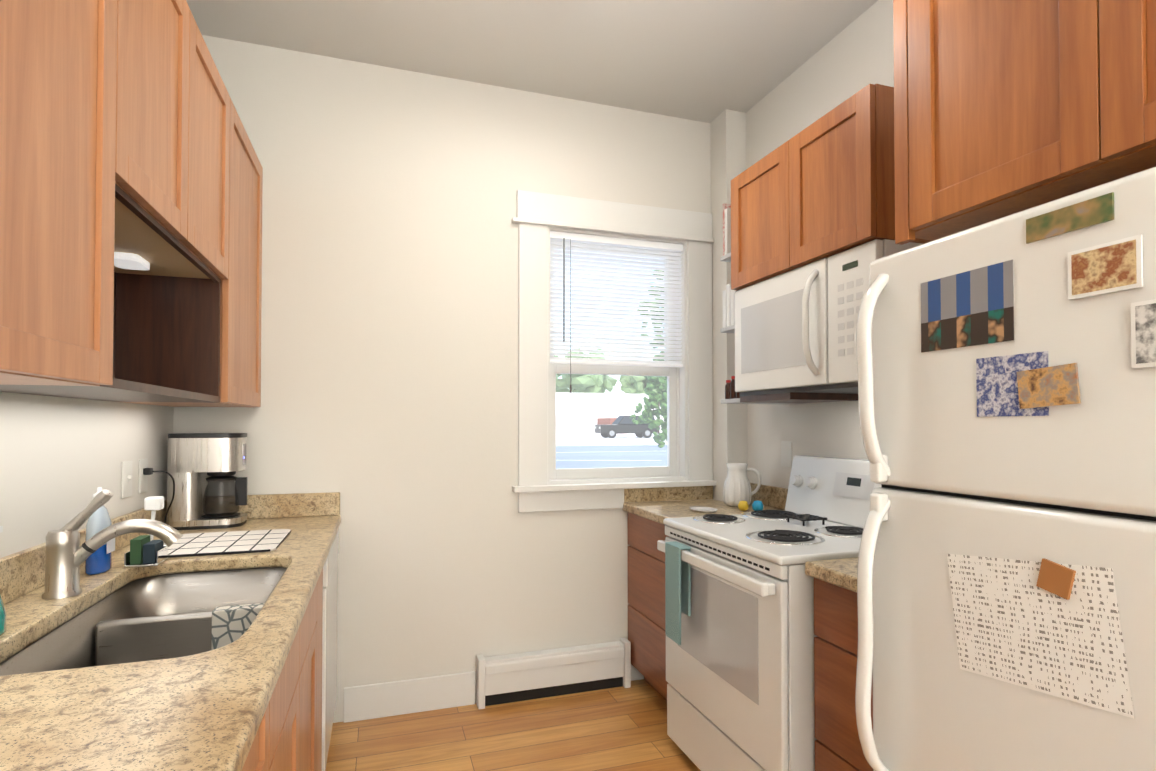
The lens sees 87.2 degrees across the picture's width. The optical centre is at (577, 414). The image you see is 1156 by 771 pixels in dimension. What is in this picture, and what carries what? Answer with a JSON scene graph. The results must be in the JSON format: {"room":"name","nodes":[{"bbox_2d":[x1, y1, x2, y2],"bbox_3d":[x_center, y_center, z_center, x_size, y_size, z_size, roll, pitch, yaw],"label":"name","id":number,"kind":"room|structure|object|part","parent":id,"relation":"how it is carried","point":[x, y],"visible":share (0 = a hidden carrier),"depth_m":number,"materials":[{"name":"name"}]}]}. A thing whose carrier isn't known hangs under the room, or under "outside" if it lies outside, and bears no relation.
{"room":"kitchen","nodes":[
{"label":"kitchen","id":0,"kind":"room"},
{"bbox_2d":[0,392,173,557],"bbox_3d":[-1.049,-0.158,0.297,0.200,2.940,4.950,0,-1,-18],"label":"wall","id":1,"kind":"structure","parent":0,"point":[62,459],"depth_m":1.64,"materials":[{"name":"white paint"}]},
{"bbox_2d":[0,0,143,395],"bbox_3d":[-0.945,-0.575,0.829,0.320,1.030,0.724,0,-1,-18],"label":"upper cabinet","id":2,"kind":"object","parent":1,"relation":"attached to","point":[131,177],"depth_m":1.02,"materials":[{"name":"brown wood"}]},
{"bbox_2d":[0,500,166,604],"bbox_3d":[-1.094,0.360,0.788,0.020,0.099,3.526,0,-1,-18],"label":"backsplash","id":3,"kind":"structure","parent":1,"relation":"attached to","point":[16,568],"depth_m":1.39,"materials":[{"name":"beige stone"}]},
{"bbox_2d":[121,461,132,498],"bbox_3d":[-1.500,0.214,2.027,0.016,0.120,0.080,0,-1,-18],"label":"switch plate","id":4,"kind":"object","parent":1,"relation":"attached to","point":[126,478],"visible":1,"depth_m":2.02,"materials":[{"name":"white plastic"}]},
{"bbox_2d":[138,458,174,522],"bbox_3d":[-1.522,0.281,2.212,0.090,0.247,0.148,0,-1,-18],"label":"electrical outlet plate","id":5,"kind":"object","parent":1,"relation":"attached to","point":[145,471],"visible":1,"depth_m":2.17,"materials":[{"name":"white plastic"}]},
{"bbox_3d":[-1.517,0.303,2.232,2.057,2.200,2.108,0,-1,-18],"label":"cord","id":6,"kind":"part","parent":5,"relation":"part of","materials":[{"name":"black plastic"}]},
{"bbox_2d":[140,0,203,255],"bbox_3d":[-1.118,-0.771,1.365,0.320,0.620,0.516,0,-1,-18],"label":"upper cabinet","id":7,"kind":"object","parent":1,"relation":"attached to","point":[171,40],"depth_m":1.51,"materials":[{"name":"brown wood"}]},
{"bbox_2d":[96,111,262,406],"bbox_3d":[-1.403,-0.552,2.235,0.320,1.030,0.654,0,-1,-18],"label":"upper cabinet","id":8,"kind":"object","parent":1,"relation":"attached to","point":[200,340],"depth_m":2.00,"materials":[{"name":"brown wood"}]},
{"bbox_2d":[140,41,235,283],"bbox_3d":[-1.241,-0.765,1.740,0.320,0.620,0.514,0,-1,-18],"label":"upper cabinet","id":9,"kind":"object","parent":1,"relation":"attached to","point":[218,262],"depth_m":1.90,"materials":[{"name":"brown wood"}]},
{"bbox_2d":[114,252,149,269],"bbox_3d":[-1.292,-0.441,1.742,0.080,0.020,0.120,0,-1,-18],"label":"light","id":10,"kind":"object","parent":9,"relation":"attached to","point":[124,260],"depth_m":1.72,"materials":[{"name":"white"}]},
{"bbox_2d":[173,35,710,722],"bbox_3d":[-0.444,-0.115,2.992,2.620,2.940,0.200,0,-1,-18],"label":"wall","id":11,"kind":"structure","parent":0,"point":[387,409],"depth_m":2.79,"materials":[{"name":"white paint"}]},
{"bbox_2d":[206,493,339,516],"bbox_3d":[-1.350,0.388,2.571,0.638,0.099,0.020,0,-1,-18],"label":"backsplash","id":12,"kind":"structure","parent":11,"relation":"attached to","point":[295,504],"depth_m":2.59,"materials":[{"name":"beige stone"}]},
{"bbox_2d":[344,671,474,722],"bbox_3d":[-0.755,1.276,2.754,0.576,0.150,0.015,0,-1,-18],"label":"baseboard","id":13,"kind":"structure","parent":11,"relation":"attached to","point":[381,700],"depth_m":2.74,"materials":[{"name":"white wood"}]},
{"bbox_2d":[511,190,716,512],"bbox_3d":[0.174,-0.305,3.167,1.092,1.555,0.256,0,-1,-18],"label":"window","id":14,"kind":"structure","parent":11,"relation":"in","point":[538,214],"depth_m":3.08,"materials":[{"name":"white wood"}]},
{"bbox_3d":[0.183,-0.292,3.198,0.740,1.240,0.078,0,-1,-18],"label":"window sash","id":15,"kind":"part","parent":14,"relation":"part of","materials":[{"name":"white wood"}]},
{"bbox_2d":[550,231,682,366],"bbox_3d":[0.204,-0.585,3.138,0.732,0.653,0.038,0,-1,-18],"label":"window blinds","id":16,"kind":"object","parent":14,"relation":"attached to","point":[621,243],"visible":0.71,"depth_m":3.13,"materials":[{"name":"white plastic"}]},
{"bbox_2d":[325,679,700,770],"bbox_3d":[0.291,1.379,0.710,3.820,0.120,4.950,0,-1,-18],"label":"floor","id":17,"kind":"structure","parent":0,"point":[622,728],"depth_m":2.53,"materials":[{"name":"brown wood"}]},
{"bbox_2d":[248,693,279,770],"bbox_3d":[-0.752,0.885,0.698,0.620,0.868,0.578,0,-1,-18],"label":"base cabinet","id":18,"kind":"object","parent":17,"relation":"on","point":[267,758],"depth_m":1.09,"materials":[{"name":"brown wood"}]},
{"bbox_2d":[280,521,340,770],"bbox_3d":[-1.260,0.910,2.279,0.634,0.868,0.611,0,-1,-18],"label":"base cabinet","id":19,"kind":"object","parent":17,"relation":"on","point":[306,722],"depth_m":1.88,"materials":[{"name":"brown wood"}]},
{"bbox_2d":[0,513,340,770],"bbox_3d":[-0.801,0.432,0.894,0.644,0.040,3.548,0,-1,-18],"label":"countertop","id":20,"kind":"structure","parent":19,"relation":"on","point":[197,711],"depth_m":0.91,"materials":[{"name":"beige stone"}]},
{"bbox_2d":[0,526,6,635],"bbox_3d":[-1.126,0.311,1.133,0.090,0.205,0.090,0,-1,-18],"label":"soap dispenser","id":21,"kind":"object","parent":20,"relation":"on","point":[3,622],"visible":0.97,"depth_m":1.15,"materials":[{"name":"teal plastic"}]},
{"bbox_2d":[0,594,6,635],"bbox_3d":[-1.126,0.347,1.132,0.090,0.135,0.090,0,-1,-18],"label":"bottle","id":22,"kind":"object","parent":21,"relation":"on","point":[3,618],"depth_m":1.15,"materials":[{"name":"teal plastic"}]},
{"bbox_2d":[32,489,187,600],"bbox_3d":[-1.105,0.298,1.446,0.272,0.243,0.075,0,-1,-18],"label":"faucet","id":23,"kind":"object","parent":20,"relation":"on","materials":[{"name":"silver metal"}]},
{"bbox_2d":[85,487,163,574],"bbox_3d":[-1.297,0.311,1.739,0.062,0.226,0.282,0,-1,-3],"label":"dish soap","id":24,"kind":"object","parent":20,"relation":"on","point":[98,561],"visible":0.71,"depth_m":1.62,"materials":[{"name":"blue plastic"}]},
{"bbox_2d":[85,487,111,574],"bbox_3d":[-1.295,0.309,1.640,0.053,0.226,0.086,0,-1,-18],"label":"bottle","id":25,"kind":"object","parent":24,"relation":"on","point":[100,561],"depth_m":1.61,"materials":[{"name":"blue plastic"}]},
{"bbox_3d":[-1.291,0.351,1.839,0.012,0.148,0.047,0,-1,-18],"label":"dish brush handle","id":26,"kind":"part","parent":24,"relation":"part of","materials":[{"name":"white plastic"}]},
{"bbox_2d":[124,535,167,567],"bbox_3d":[-1.231,0.386,1.734,0.080,0.075,0.090,0,-1,-18],"label":"sponge caddy","id":27,"kind":"object","parent":20,"relation":"on","point":[144,551],"visible":0.94,"depth_m":1.70,"materials":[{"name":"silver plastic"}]},
{"bbox_2d":[0,561,311,712],"bbox_3d":[-0.936,0.554,1.406,0.482,0.213,0.922,0,-1,-18],"label":"sink","id":28,"kind":"object","parent":20,"relation":"in","point":[151,612],"depth_m":1.53,"materials":[{"name":"silver metal"}]},
{"bbox_2d":[211,603,264,649],"bbox_3d":[-0.874,0.558,1.589,0.140,0.112,0.045,0,-1,-18],"label":"cloth","id":29,"kind":"object","parent":28,"relation":"in","point":[232,623],"visible":0.44,"depth_m":1.56,"materials":[{"name":"white fabric"}]},
{"bbox_2d":[166,433,246,529],"bbox_3d":[-1.452,0.253,2.389,0.265,0.362,0.188,0,-1,-18],"label":"coffee maker","id":30,"kind":"object","parent":20,"relation":"on","point":[194,460],"visible":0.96,"depth_m":2.31,"materials":[{"name":"silver metal"}]},
{"bbox_3d":[-1.411,0.398,2.400,0.136,0.004,0.136,0,-1,-18],"label":"plate","id":31,"kind":"part","parent":30,"relation":"part of","materials":[{"name":"black plastic"}]},
{"bbox_3d":[-1.394,0.300,2.408,0.144,0.120,0.108,0,-1,-18],"label":"carafe lid","id":32,"kind":"part","parent":30,"relation":"part of","materials":[{"name":"black plastic"}]},
{"bbox_3d":[-1.334,0.157,2.429,0.003,0.085,0.060,0,-1,-18],"label":"panel","id":33,"kind":"part","parent":30,"relation":"part of","materials":[{"name":"grey metal"}]},
{"bbox_2d":[164,529,290,557],"bbox_3d":[-1.185,0.425,2.030,0.366,0.006,0.402,0,-1,-18],"label":"drying mat","id":34,"kind":"object","parent":20,"relation":"on","point":[215,543],"visible":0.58,"depth_m":2.01,"materials":[{"name":"white fabric"}]},
{"bbox_2d":[322,529,338,770],"bbox_3d":[-1.260,0.909,2.279,0.634,0.868,0.611,0,-1,-18],"label":"dishwasher","id":35,"kind":"object","parent":19,"relation":"in","point":[330,568],"depth_m":2.23,"materials":[{"name":"white"}]},
{"bbox_2d":[476,638,630,708],"bbox_3d":[-0.108,1.241,2.934,0.757,0.226,0.072,0,-1,-18],"label":"baseboard heater","id":36,"kind":"object","parent":17,"relation":"on","point":[510,678],"visible":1,"depth_m":2.91,"materials":[{"name":"white metal"}]},
{"bbox_2d":[623,483,787,700],"bbox_3d":[0.623,0.848,2.890,0.637,1.010,0.620,0,-1,-18],"label":"base cabinet","id":37,"kind":"object","parent":17,"relation":"on","point":[647,515],"visible":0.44,"depth_m":2.90,"materials":[{"name":"brown wood"}]},
{"bbox_3d":[0.356,0.867,2.804,0.020,0.759,0.613,0,-1,-18],"label":"drawer","id":38,"kind":"part","parent":37,"relation":"part of","materials":[{"name":"brown wood"}]},
{"bbox_2d":[623,499,784,524],"bbox_3d":[0.623,0.463,2.896,0.637,0.040,0.620,0,-1,-18],"label":"countertop","id":39,"kind":"structure","parent":37,"relation":"on","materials":[{"name":"stone"}]},
{"bbox_2d":[689,506,716,511],"bbox_3d":[0.576,0.435,2.790,0.112,0.010,0.168,0,-1,-18],"label":"spoon rest","id":40,"kind":"object","parent":39,"relation":"on","point":[701,509],"visible":0.98,"depth_m":2.79,"materials":[{"name":"white ceramic"}]},
{"bbox_2d":[723,463,760,506],"bbox_3d":[0.792,0.341,2.977,0.166,0.205,0.140,0,-1,-18],"label":"pitcher","id":41,"kind":"object","parent":39,"relation":"on","point":[736,488],"visible":0.98,"depth_m":2.93,"materials":[{"name":"white ceramic"}]},
{"bbox_3d":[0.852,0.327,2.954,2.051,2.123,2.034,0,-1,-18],"label":"handle","id":42,"kind":"part","parent":41,"relation":"part of","materials":[{"name":"white ceramic"}]},
{"bbox_2d":[738,500,763,510],"bbox_3d":[0.794,0.415,2.786,0.100,0.050,0.090,0,-1,-18],"label":"shakers","id":43,"kind":"object","parent":39,"relation":"on","point":[757,505],"visible":0.9,"depth_m":2.77,"materials":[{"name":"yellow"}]},
{"bbox_2d":[657,455,880,770],"bbox_3d":[0.762,0.756,2.225,0.752,1.172,0.811,0,-1,-18],"label":"stove","id":44,"kind":"object","parent":17,"relation":"on","point":[739,612],"visible":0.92,"depth_m":2.04,"materials":[{"name":"white metal"}]},
{"bbox_2d":[665,541,690,644],"bbox_3d":[0.376,0.665,2.282,0.052,0.357,0.115,0,-1,-18],"label":"towel","id":45,"kind":"object","parent":44,"relation":"hanging from","point":[677,572],"depth_m":2.27,"materials":[{"name":"teal fabric"}]},
{"bbox_3d":[0.448,0.516,2.103,0.048,0.040,0.707,0,-1,-18],"label":"handle","id":46,"kind":"part","parent":44,"relation":"part of","materials":[{"name":"white metal"}]},
{"bbox_3d":[0.481,0.867,2.109,0.026,0.848,0.759,0,-1,-18],"label":"door","id":47,"kind":"part","parent":44,"relation":"part of","materials":[{"name":"white metal"}]},
{"bbox_3d":[1.029,0.278,2.297,0.040,0.052,0.679,0,-1,-18],"label":"knob","id":48,"kind":"part","parent":44,"relation":"part of","materials":[{"name":"white plastic"}]},
{"bbox_2d":[784,512,826,525],"bbox_3d":[0.866,0.405,2.369,0.115,0.026,0.184,0,-1,-18],"label":"trivet","id":49,"kind":"object","parent":44,"relation":"on","point":[804,517],"visible":1,"depth_m":2.31,"materials":[{"name":"black metal"}]},
{"bbox_3d":[1.047,0.269,2.303,0.024,0.090,0.200,0,-1,-18],"label":"panel","id":50,"kind":"part","parent":44,"relation":"part of","materials":[{"name":"white"}]},
{"bbox_2d":[805,557,872,770],"bbox_3d":[1.013,0.879,1.695,0.637,0.910,0.341,0,-1,-18],"label":"base cabinet","id":51,"kind":"object","parent":17,"relation":"on","point":[838,746],"visible":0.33,"depth_m":1.68,"materials":[{"name":"brown wood"}]},
{"bbox_2d":[805,557,857,592],"bbox_3d":[1.013,0.444,1.702,0.637,0.040,0.341,0,-1,-18],"label":"countertop","id":52,"kind":"structure","parent":51,"relation":"on","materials":[{"name":"stone"}]},
{"bbox_2d":[855,167,1155,770],"bbox_3d":[1.103,0.473,1.150,0.808,1.704,0.753,0,-1,-18],"label":"fridge","id":53,"kind":"object","parent":17,"relation":"on","point":[1006,570],"visible":1,"depth_m":1.08,"materials":[{"name":"white metal"}]},
{"bbox_3d":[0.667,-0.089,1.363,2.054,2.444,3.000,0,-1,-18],"label":"handle","id":54,"kind":"part","parent":53,"relation":"part of","materials":[{"name":"white plastic"}]},
{"bbox_2d":[186,0,877,122],"bbox_3d":[0.291,-1.696,0.759,3.020,0.150,4.950,0,-1,-18],"label":"ceiling","id":55,"kind":"structure","parent":0,"point":[708,61],"depth_m":2.57,"materials":[{"name":"white paint"}]},
{"bbox_2d":[710,109,747,501],"bbox_3d":[0.799,-0.112,3.210,0.120,2.940,0.155,0,-1,-18],"label":"wall","id":56,"kind":"structure","parent":0,"point":[728,160],"depth_m":3.17,"materials":[{"name":"white paint"}]},
{"bbox_2d":[624,483,787,509],"bbox_3d":[0.625,0.393,2.900,0.632,0.100,0.617,0,-1,-18],"label":"backsplash","id":57,"kind":"structure","parent":56,"relation":"attached to","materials":[{"name":"stone"}]},
{"bbox_2d":[746,0,893,487],"bbox_3d":[1.632,-0.144,1.171,0.200,2.940,4.950,0,-1,-18],"label":"wall","id":58,"kind":"structure","parent":0,"point":[853,58],"depth_m":2.67,"materials":[{"name":"white paint"}]},
{"bbox_2d":[720,252,803,403],"bbox_3d":[0.839,-0.383,2.705,0.355,0.661,0.184,0,-1,-18],"label":"wall shelf","id":59,"kind":"object","parent":58,"relation":"attached to","point":[727,258],"visible":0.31,"depth_m":2.71,"materials":[{"name":"grey wood"}]},
{"bbox_2d":[723,203,730,255],"bbox_3d":[0.748,-0.831,2.743,0.190,0.236,0.037,0,-1,-18],"label":"notebook","id":60,"kind":"object","parent":59,"relation":"on","point":[726,228],"visible":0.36,"depth_m":2.70,"materials":[{"name":"white paper"}]},
{"bbox_2d":[723,284,734,327],"bbox_3d":[0.764,-0.486,2.710,0.196,0.190,0.124,0,-1,-18],"label":"books","id":61,"kind":"object","parent":59,"relation":"on","point":[728,306],"visible":0.19,"depth_m":2.69,"materials":[{"name":"white paper"}]},
{"bbox_2d":[725,376,740,398],"bbox_3d":[0.688,-0.121,2.679,0.032,0.100,0.118,0,-1,-18],"label":"spice bottles","id":62,"kind":"object","parent":59,"relation":"on","point":[730,393],"visible":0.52,"depth_m":2.67,"materials":[{"name":"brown glass"}]},
{"bbox_2d":[781,441,791,466],"bbox_3d":[0.977,0.182,2.843,0.006,0.120,0.075,0,-1,-18],"label":"electrical outlet plate","id":63,"kind":"object","parent":58,"relation":"attached to","point":[786,453],"visible":0.92,"depth_m":2.84,"materials":[{"name":"white plastic"}]},
{"bbox_2d":[731,84,932,402],"bbox_3d":[0.957,-0.525,2.244,0.417,0.935,0.767,0,-1,-18],"label":"upper cabinet","id":64,"kind":"object","parent":58,"relation":"attached to","point":[822,187],"visible":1,"depth_m":2.05,"materials":[{"name":"brown wood"}]},
{"bbox_3d":[0.882,-0.067,2.439,0.320,0.026,0.328,0,-1,-18],"label":"rail","id":65,"kind":"part","parent":64,"relation":"part of","materials":[{"name":"black metal"}]},
{"bbox_3d":[0.768,-0.761,2.186,0.020,0.461,0.763,0,-1,-18],"label":"door","id":66,"kind":"part","parent":64,"relation":"part of","materials":[{"name":"brown wood"}]},
{"bbox_2d":[735,239,921,395],"bbox_3d":[0.937,-0.304,2.234,0.459,0.442,0.767,0,-1,-18],"label":"over-the-range microwave","id":67,"kind":"object","parent":64,"relation":"attached to","point":[795,330],"visible":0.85,"depth_m":2.10,"materials":[{"name":"white plastic"}]},
{"bbox_3d":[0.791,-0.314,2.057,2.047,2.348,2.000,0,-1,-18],"label":"handle","id":68,"kind":"part","parent":67,"relation":"part of","materials":[{"name":"white plastic"}]},
{"bbox_2d":[893,0,1155,244],"bbox_3d":[1.193,-0.737,1.165,0.639,0.645,0.832,0,-1,-18],"label":"upper cabinet","id":69,"kind":"object","parent":58,"relation":"attached to","point":[1003,108],"visible":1,"depth_m":1.20,"materials":[{"name":"brown wood"}]},
{"label":"outside","id":70,"kind":"structure","parent":0,"visible":0},
{"bbox_2d":[556,445,666,468],"bbox_3d":[-0.419,3.287,127.729,240.000,0.300,236.650,0,-1,-18],"label":"ground","id":71,"kind":"structure","parent":70,"point":[563,460],"depth_m":21.08,"materials":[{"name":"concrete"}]},
{"bbox_2d":[556,451,660,460],"bbox_3d":[31.826,1.559,28.811,160.000,0.008,11.080,0,-1,-18],"label":"road markings","id":72,"kind":"object","parent":71,"relation":"on","point":[613,460],"depth_m":18.67,"materials":[{"name":"white paint"}]},
{"bbox_2d":[630,270,666,447],"bbox_3d":[1.724,-0.776,11.559,1.790,4.129,1.523,0,-1,-18],"label":"tree","id":73,"kind":"object","parent":71,"relation":"on","point":[651,402],"depth_m":11.26,"materials":[{"name":"green plant"}]},
{"bbox_2d":[556,433,666,445],"bbox_3d":[-3.773,3.285,138.022,240.000,0.028,205.000,0,-1,-18],"label":"road","id":74,"kind":"structure","parent":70,"point":[576,439],"depth_m":41.18,"materials":[{"name":"grey asphalt"}]},
{"bbox_2d":[556,392,666,433],"bbox_3d":[-6.520,-0.206,81.957,100.000,5.169,24.000,0,-1,-18],"label":"buildings","id":75,"kind":"structure","parent":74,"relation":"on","point":[615,401],"depth_m":78.19,"materials":[{"name":"white"}]},
{"bbox_2d":[595,415,657,437],"bbox_3d":[3.883,0.956,49.686,4.820,1.820,2.200,0,-1,-14],"label":"car","id":76,"kind":"object","parent":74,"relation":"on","point":[628,426],"depth_m":48.74,"materials":[{"name":"black paint"}]},
{"bbox_3d":[4.600,0.437,49.755,3.000,0.580,1.830,0,-1,-14],"label":"glass","id":77,"kind":"part","parent":76,"relation":"part of","materials":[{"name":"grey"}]},
{"bbox_3d":[0.593,-0.850,105.324,0.600,7.200,0.600,0,-1,-18],"label":"trunk","id":78,"kind":"object","parent":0,"visible":0},
{"bbox_2d":[554,348,616,392],"bbox_3d":[-0.154,-7.007,105.852,13.892,10.116,14.362,0,-1,-18],"label":"foliage","id":79,"kind":"object","parent":78,"relation":"attached to","point":[583,385],"depth_m":102.69,"materials":[{"name":"green plant"}]},
{"bbox_3d":[13.242,-0.252,105.230,0.600,6.000,0.600,0,-1,-18],"label":"trunk","id":80,"kind":"object","parent":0,"visible":0},
{"bbox_2d":[619,360,665,393],"bbox_3d":[13.164,-5.850,105.619,11.846,8.469,11.486,0,-1,-18],"label":"foliage","id":81,"kind":"object","parent":80,"relation":"attached to","point":[627,387],"depth_m":103.02,"materials":[{"name":"green plant"}]}
]}

